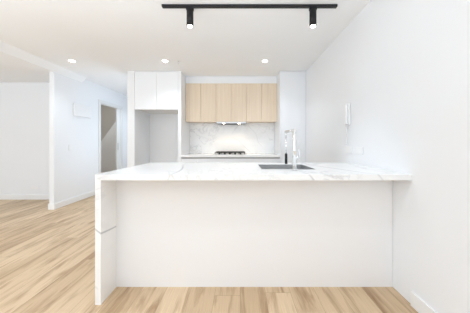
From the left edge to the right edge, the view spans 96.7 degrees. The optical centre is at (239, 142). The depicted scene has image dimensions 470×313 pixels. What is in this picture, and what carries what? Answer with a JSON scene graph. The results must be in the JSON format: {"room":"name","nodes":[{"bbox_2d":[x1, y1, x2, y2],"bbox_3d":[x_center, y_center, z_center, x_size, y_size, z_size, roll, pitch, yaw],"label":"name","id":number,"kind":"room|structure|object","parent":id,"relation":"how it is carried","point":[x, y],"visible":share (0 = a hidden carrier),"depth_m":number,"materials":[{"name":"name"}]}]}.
{"room":"kitchen","nodes":[
{"label":"kitchen","id":0,"kind":"room"},
{"bbox_2d":[0,83,48,194],"bbox_3d":[-4.920,-0.090,4.230,3.360,2.440,0.100,0,0,0],"label":"wall","id":1,"kind":"structure","parent":0,"point":[24,137],"depth_m":4.18,"materials":[{"name":"white paint"}]},
{"bbox_2d":[0,195,48,199],"bbox_3d":[-4.920,1.080,4.171,3.360,0.100,0.018,0,0,0],"label":"baseboard","id":2,"kind":"structure","parent":1,"relation":"attached to","point":[2,197],"depth_m":4.17,"materials":[{"name":"white wood"}]},
{"bbox_2d":[0,40,86,82],"bbox_3d":[-4.830,-1.260,0.290,3.540,0.100,7.780,0,0,0],"label":"ceiling","id":3,"kind":"structure","parent":0,"point":[17,65],"depth_m":3.44,"materials":[{"name":"white paint"}]},
{"bbox_2d":[49,72,126,203],"bbox_3d":[-3.200,-0.090,5.525,0.080,2.440,3.950,0,0,0],"label":"wall","id":4,"kind":"structure","parent":0,"point":[73,171],"depth_m":3.96,"materials":[{"name":"white paint"}]},
{"bbox_2d":[51,190,94,209],"bbox_3d":[-3.163,1.080,4.093,0.034,0.100,1.114,0,0,0],"label":"baseboard","id":5,"kind":"structure","parent":4,"relation":"attached to","point":[66,202],"depth_m":3.90,"materials":[{"name":"white wood"}]},
{"bbox_2d":[73,103,90,117],"bbox_3d":[-3.144,-0.640,4.175,0.028,0.240,0.450,0,0,0],"label":"wall-mounted panel","id":6,"kind":"object","parent":4,"relation":"attached to","point":[79,110],"visible":1,"depth_m":4.12,"materials":[{"name":"white plastic"}]},
{"bbox_2d":[98,99,122,173],"bbox_3d":[-3.192,0.077,5.135,0.099,2.105,0.960,0,0,0],"label":"door frame","id":7,"kind":"structure","parent":4,"relation":"in","point":[105,103],"depth_m":4.92,"materials":[{"name":"white wood"}]},
{"bbox_2d":[116,109,119,169],"bbox_3d":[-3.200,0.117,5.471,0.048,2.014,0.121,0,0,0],"label":"door leaf","id":8,"kind":"structure","parent":7,"relation":"attached to","point":[117,139],"depth_m":5.43,"materials":[{"name":"white wood"}]},
{"bbox_2d":[101,105,115,140],"bbox_3d":[-3.960,-0.090,6.750,1.440,2.440,0.100,0,0,0],"label":"wall","id":9,"kind":"structure","parent":0,"point":[108,117],"depth_m":6.69,"materials":[{"name":"grey paint"}]},
{"bbox_2d":[101,122,115,172],"bbox_3d":[-3.967,0.010,6.370,1.445,2.241,0.640,0,0,0],"label":"wall","id":10,"kind":"structure","parent":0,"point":[108,152],"depth_m":6.05,"materials":[{"name":"white paint"}]},
{"bbox_2d":[127,71,149,166],"bbox_3d":[-1.985,-0.090,5.650,0.130,2.440,3.700,0,0,0],"label":"wall","id":11,"kind":"structure","parent":0,"point":[138,137],"depth_m":3.84,"materials":[{"name":"white paint"}]},
{"bbox_2d":[150,114,177,162],"bbox_3d":[-0.360,-0.090,4.500,3.120,2.440,0.100,0,0,0],"label":"wall","id":12,"kind":"structure","parent":0,"point":[163,146],"depth_m":4.45,"materials":[{"name":"white paint"}]},
{"bbox_2d":[186,76,201,122],"bbox_3d":[-0.919,-0.869,4.274,0.299,0.878,0.348,0,0,0],"label":"upper cabinet","id":13,"kind":"object","parent":12,"relation":"attached to","point":[193,84],"depth_m":4.10,"materials":[{"name":"beige wood"}]},
{"bbox_2d":[202,76,217,122],"bbox_3d":[-0.620,-0.869,4.274,0.299,0.878,0.348,0,0,0],"label":"upper cabinet","id":14,"kind":"object","parent":12,"relation":"attached to","point":[209,84],"depth_m":4.10,"materials":[{"name":"beige wood"}]},
{"bbox_2d":[218,76,233,121],"bbox_3d":[-0.321,-0.869,4.274,0.299,0.878,0.348,0,0,0],"label":"upper cabinet","id":15,"kind":"object","parent":12,"relation":"attached to","point":[223,81],"depth_m":4.10,"materials":[{"name":"beige wood"}]},
{"bbox_2d":[190,123,273,152],"bbox_3d":[-0.172,-0.105,4.439,1.793,0.648,0.018,0,0,0],"label":"backsplash","id":16,"kind":"structure","parent":12,"relation":"attached to","point":[246,138],"depth_m":4.43,"materials":[{"name":"stone"}]},
{"bbox_2d":[230,76,245,121],"bbox_3d":[-0.022,-0.869,4.274,0.299,0.878,0.348,0,0,0],"label":"upper cabinet","id":17,"kind":"object","parent":12,"relation":"attached to","point":[237,84],"depth_m":4.10,"materials":[{"name":"beige wood"}]},
{"bbox_2d":[216,122,245,124],"bbox_3d":[-0.172,-0.407,4.271,0.590,0.042,0.299,0,0,0],"label":"range hood","id":18,"kind":"object","parent":17,"relation":"attached to","point":[231,123],"visible":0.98,"depth_m":4.18,"materials":[{"name":"silver metal"}]},
{"bbox_2d":[246,76,261,122],"bbox_3d":[0.277,-0.869,4.274,0.299,0.878,0.348,0,0,0],"label":"upper cabinet","id":19,"kind":"object","parent":12,"relation":"attached to","point":[246,99],"depth_m":4.10,"materials":[{"name":"beige wood"}]},
{"bbox_2d":[262,76,276,122],"bbox_3d":[0.576,-0.869,4.274,0.299,0.878,0.348,0,0,0],"label":"upper cabinet","id":20,"kind":"object","parent":12,"relation":"attached to","point":[269,83],"depth_m":4.10,"materials":[{"name":"beige wood"}]},
{"bbox_2d":[0,0,370,95],"bbox_3d":[-2.700,-1.360,1.950,8.000,0.100,11.300,0,0,0],"label":"ceiling","id":21,"kind":"structure","parent":0,"point":[109,44],"depth_m":2.55,"materials":[{"name":"white paint"}]},
{"bbox_2d":[162,4,337,27],"bbox_3d":[0.090,-1.208,1.985,1.660,0.202,0.064,0,0,0],"label":"track light","id":22,"kind":"object","parent":21,"relation":"attached to","point":[190,8],"visible":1,"depth_m":1.97,"materials":[{"name":"black metal"}]},
{"bbox_2d":[0,195,417,312],"bbox_3d":[-2.700,1.180,1.950,8.000,0.100,11.300,0,0,0],"label":"floor","id":23,"kind":"structure","parent":0,"point":[47,260],"depth_m":1.61,"materials":[{"name":"brown wood"}]},
{"bbox_2d":[135,71,189,162],"bbox_3d":[-1.494,-0.089,4.124,0.848,2.438,0.648,0,0,0],"label":"surround","id":24,"kind":"object","parent":23,"relation":"on","point":[160,92],"visible":0.71,"depth_m":3.80,"materials":[{"name":"white"}]},
{"bbox_2d":[181,157,196,162],"bbox_3d":[-0.919,0.696,4.124,0.299,0.868,0.648,0,0,0],"label":"base cabinet","id":25,"kind":"object","parent":23,"relation":"on","point":[184,159],"depth_m":3.80,"materials":[{"name":"white"}]},
{"bbox_2d":[197,157,212,162],"bbox_3d":[-0.620,0.696,4.124,0.299,0.868,0.648,0,0,0],"label":"base cabinet","id":26,"kind":"object","parent":23,"relation":"on","point":[199,159],"depth_m":3.80,"materials":[{"name":"white"}]},
{"bbox_2d":[213,157,248,162],"bbox_3d":[-0.172,0.696,4.124,0.598,0.868,0.648,0,0,0],"label":"base cabinet","id":27,"kind":"object","parent":23,"relation":"on","point":[246,158],"depth_m":3.80,"materials":[{"name":"white"}]},
{"bbox_2d":[181,153,279,156],"bbox_3d":[-0.172,0.251,4.118,1.794,0.062,0.660,0,0,0],"label":"countertop","id":28,"kind":"structure","parent":27,"relation":"on","point":[190,154],"depth_m":3.79,"materials":[{"name":"white stone"}]},
{"bbox_2d":[214,151,245,154],"bbox_3d":[-0.190,0.194,4.150,0.600,0.050,0.500,0,0,0],"label":"cooktop","id":29,"kind":"object","parent":28,"relation":"in","point":[230,152],"visible":1,"depth_m":3.94,"materials":[{"name":"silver metal"}]},
{"bbox_2d":[95,163,411,304],"bbox_3d":[0.093,0.695,1.901,2.208,0.870,0.888,0,0,0],"label":"kitchen island","id":30,"kind":"object","parent":23,"relation":"on","point":[238,225],"depth_m":1.64,"materials":[{"name":"stone"}]},
{"bbox_2d":[255,163,330,178],"bbox_3d":[0.404,0.240,1.901,0.450,0.040,0.888,0,0,0],"label":"island countertop","id":31,"kind":"structure","parent":30,"relation":"on","point":[266,174],"depth_m":1.46,"materials":[{"name":"white stone"}]},
{"bbox_2d":[259,163,314,170],"bbox_3d":[0.404,0.342,1.930,0.450,0.247,0.380,0,0,0],"label":"sink","id":32,"kind":"object","parent":31,"relation":"in","point":[262,166],"depth_m":2.12,"materials":[{"name":"grey metal"}]},
{"bbox_2d":[285,129,299,169],"bbox_3d":[0.442,0.053,1.773,0.083,0.330,0.224,0,0,0],"label":"tap","id":33,"kind":"object","parent":31,"relation":"on","point":[294,131],"visible":1,"depth_m":1.68,"materials":[{"name":"silver metal"}]},
{"bbox_2d":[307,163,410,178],"bbox_3d":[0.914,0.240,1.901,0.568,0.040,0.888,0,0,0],"label":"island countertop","id":34,"kind":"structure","parent":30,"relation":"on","point":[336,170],"depth_m":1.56,"materials":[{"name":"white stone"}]},
{"bbox_2d":[249,157,264,162],"bbox_3d":[0.277,0.696,4.124,0.299,0.868,0.648,0,0,0],"label":"base cabinet","id":35,"kind":"object","parent":23,"relation":"on","point":[251,159],"depth_m":3.80,"materials":[{"name":"white"}]},
{"bbox_2d":[265,157,279,162],"bbox_3d":[0.576,0.696,4.124,0.299,0.868,0.648,0,0,0],"label":"base cabinet","id":36,"kind":"object","parent":23,"relation":"on","point":[267,159],"depth_m":3.80,"materials":[{"name":"white"}]},
{"bbox_2d":[274,71,305,162],"bbox_3d":[0.963,-0.089,4.124,0.471,2.438,0.648,0,0,0],"label":"wall","id":37,"kind":"structure","parent":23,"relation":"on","point":[291,100],"depth_m":3.80,"materials":[{"name":"white paint"}]},
{"bbox_2d":[306,0,469,312],"bbox_3d":[1.250,-0.090,0.475,0.100,2.440,8.150,0,0,0],"label":"wall","id":38,"kind":"structure","parent":0,"point":[395,74],"depth_m":1.45,"materials":[{"name":"white paint"}]},
{"bbox_2d":[344,103,350,144],"bbox_3d":[1.174,-0.206,2.315,0.048,0.448,0.110,0,0,0],"label":"intercom","id":39,"kind":"object","parent":38,"relation":"attached to","point":[347,114],"visible":1,"depth_m":2.28,"materials":[{"name":"white plastic"}]},
{"bbox_2d":[356,147,362,153],"bbox_3d":[1.194,0.075,2.090,0.007,0.070,0.120,0,0,0],"label":"light switch","id":40,"kind":"object","parent":38,"relation":"attached to","point":[359,150],"visible":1,"depth_m":2.08,"materials":[{"name":"white plastic"}]},
{"bbox_2d":[410,291,436,312],"bbox_3d":[1.193,1.080,-1.072,0.014,0.100,5.055,0,0,0],"label":"baseboard","id":41,"kind":"structure","parent":38,"relation":"attached to","point":[418,304],"depth_m":1.38,"materials":[{"name":"white"}]}
]}

